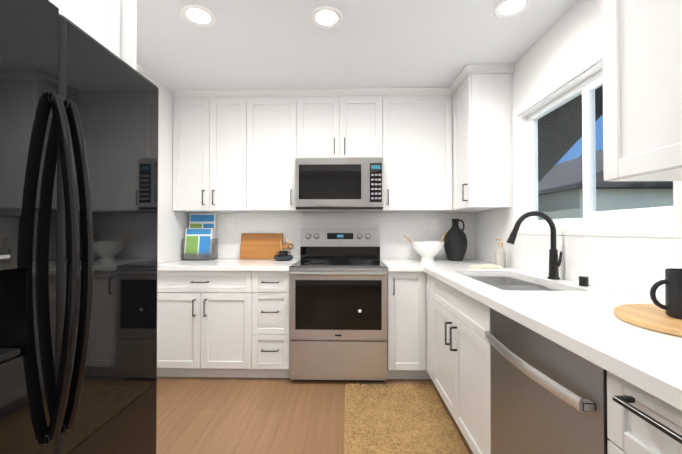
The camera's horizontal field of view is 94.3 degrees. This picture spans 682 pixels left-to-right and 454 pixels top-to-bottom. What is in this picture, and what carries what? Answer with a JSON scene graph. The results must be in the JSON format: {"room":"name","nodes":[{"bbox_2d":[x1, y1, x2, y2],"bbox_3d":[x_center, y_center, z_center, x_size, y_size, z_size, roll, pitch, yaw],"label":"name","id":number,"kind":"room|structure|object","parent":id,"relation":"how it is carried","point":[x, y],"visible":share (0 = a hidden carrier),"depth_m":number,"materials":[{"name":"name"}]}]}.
{"room":"kitchen","nodes":[
{"label":"kitchen","id":0,"kind":"room"},
{"bbox_2d":[136,63,189,263],"bbox_3d":[-1.622,-0.022,0.541,0.120,2.440,5.230,0,-1,1],"label":"wall","id":1,"kind":"structure","parent":0,"point":[173,225],"depth_m":2.75,"materials":[{"name":"white paint"}]},
{"bbox_2d":[48,0,136,69],"bbox_3d":[-1.205,-0.018,0.832,0.698,2.438,0.950,0,-1,1],"label":"upper cabinet","id":2,"kind":"object","parent":1,"relation":"attached to","point":[111,25],"visible":0.12,"depth_m":1.23,"materials":[{"name":"white paint"}]},
{"bbox_2d":[156,377,472,453],"bbox_3d":[-0.151,1.228,0.555,3.060,0.060,5.350,0,-1,1],"label":"floor","id":3,"kind":"structure","parent":0,"point":[218,415],"depth_m":2.04,"materials":[{"name":"brown wood"}]},
{"bbox_2d":[0,0,158,453],"bbox_3d":[-1.100,0.307,0.826,0.872,1.786,0.908,0,-1,1],"label":"fridge","id":4,"kind":"object","parent":3,"relation":"on","point":[79,111],"visible":1,"depth_m":0.84,"materials":[{"name":"black metal"}]},
{"bbox_2d":[157,271,252,377],"bbox_3d":[-1.104,0.786,2.818,0.812,0.874,0.632,0,-1,1],"label":"base cabinet","id":5,"kind":"object","parent":3,"relation":"on","point":[223,323],"depth_m":2.51,"materials":[{"name":"white paint"}]},
{"bbox_2d":[157,259,299,270],"bbox_3d":[-0.953,0.329,2.801,1.114,0.039,0.653,0,-1,1],"label":"countertop","id":6,"kind":"structure","parent":5,"relation":"on","point":[216,264],"depth_m":2.51,"materials":[{"name":"stone"}]},
{"bbox_2d":[182,214,217,259],"bbox_3d":[-1.351,0.091,3.045,0.265,0.440,0.170,0,-1,1],"label":"brochure holder","id":7,"kind":"object","parent":6,"relation":"on","point":[200,241],"visible":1,"depth_m":3.00,"materials":[{"name":"clear plastic"}]},
{"bbox_2d":[240,233,293,258],"bbox_3d":[-0.718,0.186,3.076,0.518,0.250,0.069,0,-1,1],"label":"cutting board","id":8,"kind":"object","parent":6,"relation":"on","point":[260,245],"visible":0.98,"depth_m":3.07,"materials":[{"name":"brown wood"}]},
{"bbox_2d":[274,238,292,260],"bbox_3d":[-0.535,0.207,2.941,0.180,0.204,0.180,0,-1,1],"label":"utensil cup","id":9,"kind":"object","parent":6,"relation":"on","point":[282,256],"visible":1,"depth_m":2.90,"materials":[{"name":"grey ceramic"}]},
{"bbox_2d":[253,271,289,377],"bbox_3d":[-0.578,0.786,2.807,0.360,0.874,0.632,0,-1,1],"label":"base cabinet","id":10,"kind":"object","parent":3,"relation":"on","point":[271,289],"depth_m":2.50,"materials":[{"name":"white paint"}]},
{"bbox_2d":[290,228,386,381],"bbox_3d":[-0.014,0.615,2.735,0.757,1.213,0.736,0,-1,1],"label":"range","id":11,"kind":"object","parent":3,"relation":"on","point":[338,304],"visible":1,"depth_m":2.44,"materials":[{"name":"silver metal"}]},
{"bbox_2d":[343,383,469,453],"bbox_3d":[0.348,1.195,1.542,0.682,0.027,1.804,0,-1,1],"label":"jute rug","id":12,"kind":"object","parent":3,"relation":"on","point":[396,419],"visible":0.98,"depth_m":1.95,"materials":[{"name":"beige wicker"}]},
{"bbox_2d":[387,271,430,378],"bbox_3d":[0.532,0.786,2.783,0.321,0.874,0.632,0,-1,1],"label":"base cabinet","id":13,"kind":"object","parent":3,"relation":"on","point":[406,291],"depth_m":2.47,"materials":[{"name":"white paint"}]},
{"bbox_2d":[380,259,416,271],"bbox_3d":[0.494,0.328,2.769,0.250,0.039,0.653,0,-1,1],"label":"countertop","id":14,"kind":"structure","parent":13,"relation":"on","point":[398,265],"depth_m":2.51,"materials":[{"name":"stone"}]},
{"bbox_2d":[431,306,490,453],"bbox_3d":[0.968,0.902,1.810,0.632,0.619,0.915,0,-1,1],"label":"base cabinet","id":15,"kind":"object","parent":3,"relation":"on","point":[460,349],"depth_m":1.66,"materials":[{"name":"white paint"}]},
{"bbox_2d":[485,308,609,453],"bbox_3d":[0.922,0.767,1.048,0.688,0.871,0.609,0,-1,1],"label":"dishwasher","id":16,"kind":"object","parent":3,"relation":"on","point":[548,396],"visible":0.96,"depth_m":0.99,"materials":[{"name":"silver metal"}]},
{"bbox_2d":[607,371,681,453],"bbox_3d":[0.941,0.760,0.558,0.632,0.874,0.364,0,-1,1],"label":"base cabinet","id":17,"kind":"object","parent":3,"relation":"on","point":[640,421],"depth_m":0.67,"materials":[{"name":"white paint"}]},
{"bbox_2d":[413,211,681,410],"bbox_3d":[0.932,0.213,1.588,0.676,0.614,2.998,0,-1,1],"label":"countertop","id":18,"kind":"structure","parent":17,"relation":"on","point":[580,318],"depth_m":1.07,"materials":[{"name":"stone"}]},
{"bbox_2d":[403,231,446,261],"bbox_3d":[0.774,0.172,2.883,0.409,0.274,0.300,0,-1,1],"label":"serving bowl","id":19,"kind":"object","parent":18,"relation":"on","point":[427,251],"visible":1,"depth_m":2.79,"materials":[{"name":"white ceramic"}]},
{"bbox_2d":[444,219,467,260],"bbox_3d":[1.055,0.117,2.918,0.208,0.385,0.208,0,-1,1],"label":"jug vase","id":20,"kind":"object","parent":18,"relation":"on","point":[455,243],"visible":1,"depth_m":2.85,"materials":[{"name":"black ceramic"}]},
{"bbox_2d":[469,264,502,268],"bbox_3d":[1.078,0.294,2.355,0.200,0.019,0.120,0,-1,-11],"label":"folded cloth","id":21,"kind":"object","parent":18,"relation":"on","point":[487,266],"visible":1,"depth_m":2.31,"materials":[{"name":"beige fabric"}]},
{"bbox_2d":[495,239,505,267],"bbox_3d":[1.203,0.196,2.383,0.072,0.214,0.072,0,-1,1],"label":"soap bottle","id":22,"kind":"object","parent":18,"relation":"on","point":[500,256],"visible":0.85,"depth_m":2.36,"materials":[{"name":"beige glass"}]},
{"bbox_2d":[470,277,557,290],"bbox_3d":[0.956,0.430,1.816,0.398,0.185,0.728,0,-1,1],"label":"sink","id":23,"kind":"object","parent":18,"relation":"in","point":[503,283],"depth_m":1.92,"materials":[{"name":"silver metal"}]},
{"bbox_2d":[506,211,561,279],"bbox_3d":[1.100,0.103,1.798,0.295,0.388,0.096,0,-1,1],"label":"faucet","id":24,"kind":"object","parent":18,"relation":"on","point":[554,264],"depth_m":1.80,"materials":[{"name":"black metal"}]},
{"bbox_2d":[613,303,681,336],"bbox_3d":[1.045,0.276,0.915,0.390,0.022,0.390,0,-1,1],"label":"round board","id":25,"kind":"object","parent":18,"relation":"on","point":[653,317],"visible":0.85,"depth_m":0.93,"materials":[{"name":"brown wood"}]},
{"bbox_2d":[650,268,681,318],"bbox_3d":[1.001,0.195,0.922,0.126,0.138,0.098,0,-1,1],"label":"mug","id":26,"kind":"object","parent":25,"relation":"on","point":[672,306],"visible":1,"depth_m":0.93,"materials":[{"name":"black ceramic"}]},
{"bbox_2d":[218,212,474,258],"bbox_3d":[-0.095,0.008,3.184,3.060,2.440,0.120,0,-1,1],"label":"wall","id":27,"kind":"structure","parent":0,"point":[370,212],"depth_m":3.12,"materials":[{"name":"white paint"}]},
{"bbox_2d":[171,88,487,212],"bbox_3d":[-0.100,-0.679,2.948,2.814,1.068,0.363,0,-1,1],"label":"upper cabinet","id":28,"kind":"object","parent":27,"relation":"attached to","point":[237,151],"visible":0.88,"depth_m":2.82,"materials":[{"name":"white paint"}]},
{"bbox_2d":[295,157,382,211],"bbox_3d":[-0.011,-0.372,2.892,0.757,0.446,0.445,0,-1,1],"label":"microwave","id":29,"kind":"object","parent":28,"relation":"attached to","point":[353,184],"visible":1,"depth_m":2.71,"materials":[{"name":"silver metal"}]},
{"bbox_2d":[190,213,474,259],"bbox_3d":[-0.101,0.093,3.118,2.808,0.468,0.010,0,-1,1],"label":"backsplash","id":30,"kind":"structure","parent":27,"relation":"attached to","point":[395,243],"depth_m":3.11,"materials":[{"name":"stone"}]},
{"bbox_2d":[226,218,232,229],"bbox_3d":[-1.106,-0.030,3.132,0.072,0.115,0.006,0,-1,1],"label":"electrical outlet","id":31,"kind":"object","parent":30,"relation":"attached to","point":[229,223],"visible":1,"depth_m":3.13,"materials":[{"name":"white plastic"}]},
{"bbox_2d":[431,218,437,229],"bbox_3d":[0.913,-0.030,3.089,0.072,0.115,0.006,0,-1,1],"label":"electrical outlet","id":32,"kind":"object","parent":30,"relation":"attached to","point":[434,223],"visible":1,"depth_m":3.09,"materials":[{"name":"white plastic"}]},
{"bbox_2d":[136,0,577,89],"bbox_3d":[-0.151,-1.291,0.584,3.060,0.100,5.350,0,-1,1],"label":"ceiling","id":33,"kind":"structure","parent":0,"point":[260,44],"depth_m":2.10,"materials":[{"name":"white paint"}]},
{"bbox_2d":[180,4,215,26],"bbox_3d":[-0.824,-1.221,1.833,0.190,0.010,0.190,0,-1,1],"label":"recessed light","id":34,"kind":"object","parent":33,"relation":"in","point":[198,15],"visible":1,"depth_m":1.83,"materials":[{"name":"white plastic"}]},
{"bbox_2d":[310,6,342,27],"bbox_3d":[-0.084,-1.220,1.847,0.190,0.010,0.190,0,-1,1],"label":"recessed light","id":35,"kind":"object","parent":33,"relation":"in","point":[326,17],"visible":1,"depth_m":1.84,"materials":[{"name":"white plastic"}]},
{"bbox_2d":[493,0,531,17],"bbox_3d":[0.950,-1.221,1.755,0.190,0.010,0.190,0,-1,1],"label":"recessed light","id":36,"kind":"object","parent":33,"relation":"in","point":[507,8],"visible":1,"depth_m":1.76,"materials":[{"name":"white plastic"}]},
{"bbox_2d":[481,0,664,301],"bbox_3d":[1.319,-0.022,0.538,0.120,2.440,5.110,0,-1,1],"label":"wall","id":37,"kind":"structure","parent":0,"point":[569,39],"depth_m":1.86,"materials":[{"name":"white paint"}]},
{"bbox_2d":[450,64,513,209],"bbox_3d":[1.119,-0.683,2.582,0.363,1.068,0.433,0,-1,1],"label":"upper cabinet","id":38,"kind":"object","parent":37,"relation":"attached to","point":[482,144],"visible":1,"depth_m":2.40,"materials":[{"name":"white paint"}]},
{"bbox_2d":[475,207,681,300],"bbox_3d":[1.276,0.068,1.588,0.010,0.452,3.010,0,-1,1],"label":"backsplash","id":39,"kind":"structure","parent":37,"relation":"attached to","point":[636,265],"depth_m":1.61,"materials":[{"name":"tile"}]},
{"bbox_2d":[513,47,681,237],"bbox_3d":[1.335,-0.413,1.755,0.129,0.920,1.215,0,-1,1],"label":"window","id":40,"kind":"structure","parent":37,"relation":"in","point":[585,89],"depth_m":1.75,"materials":[{"name":"white plastic"}]},
{"bbox_2d":[602,0,681,180],"bbox_3d":[1.077,-0.705,0.637,0.363,1.068,1.082,0,-1,1],"label":"upper cabinet","id":41,"kind":"object","parent":37,"relation":"attached to","point":[642,83],"visible":1,"depth_m":1.00,"materials":[{"name":"white paint"}]},
{"label":"outside","id":42,"kind":"structure","parent":0,"visible":0},
{"bbox_3d":[21.055,1.649,9.442,38.200,0.100,60.000,0,-1,1],"label":"yard","id":43,"kind":"structure","parent":42,"visible":0},
{"bbox_2d":[538,150,672,219],"bbox_3d":[12.170,-0.861,21.865,9.400,5.199,24.500,0,-1,1],"label":"house","id":44,"kind":"structure","parent":43,"relation":"on","point":[567,204],"depth_m":10.15,"materials":[{"name":"grey"}]},
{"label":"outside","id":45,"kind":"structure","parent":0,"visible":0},
{"bbox_2d":[538,86,602,182],"bbox_3d":[4.486,-1.163,15.047,5.570,0.050,29.570,0,-1,1],"label":"canopy","id":46,"kind":"object","parent":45,"point":[552,118],"depth_m":4.13,"materials":[{"name":"grey fabric"}]}
]}

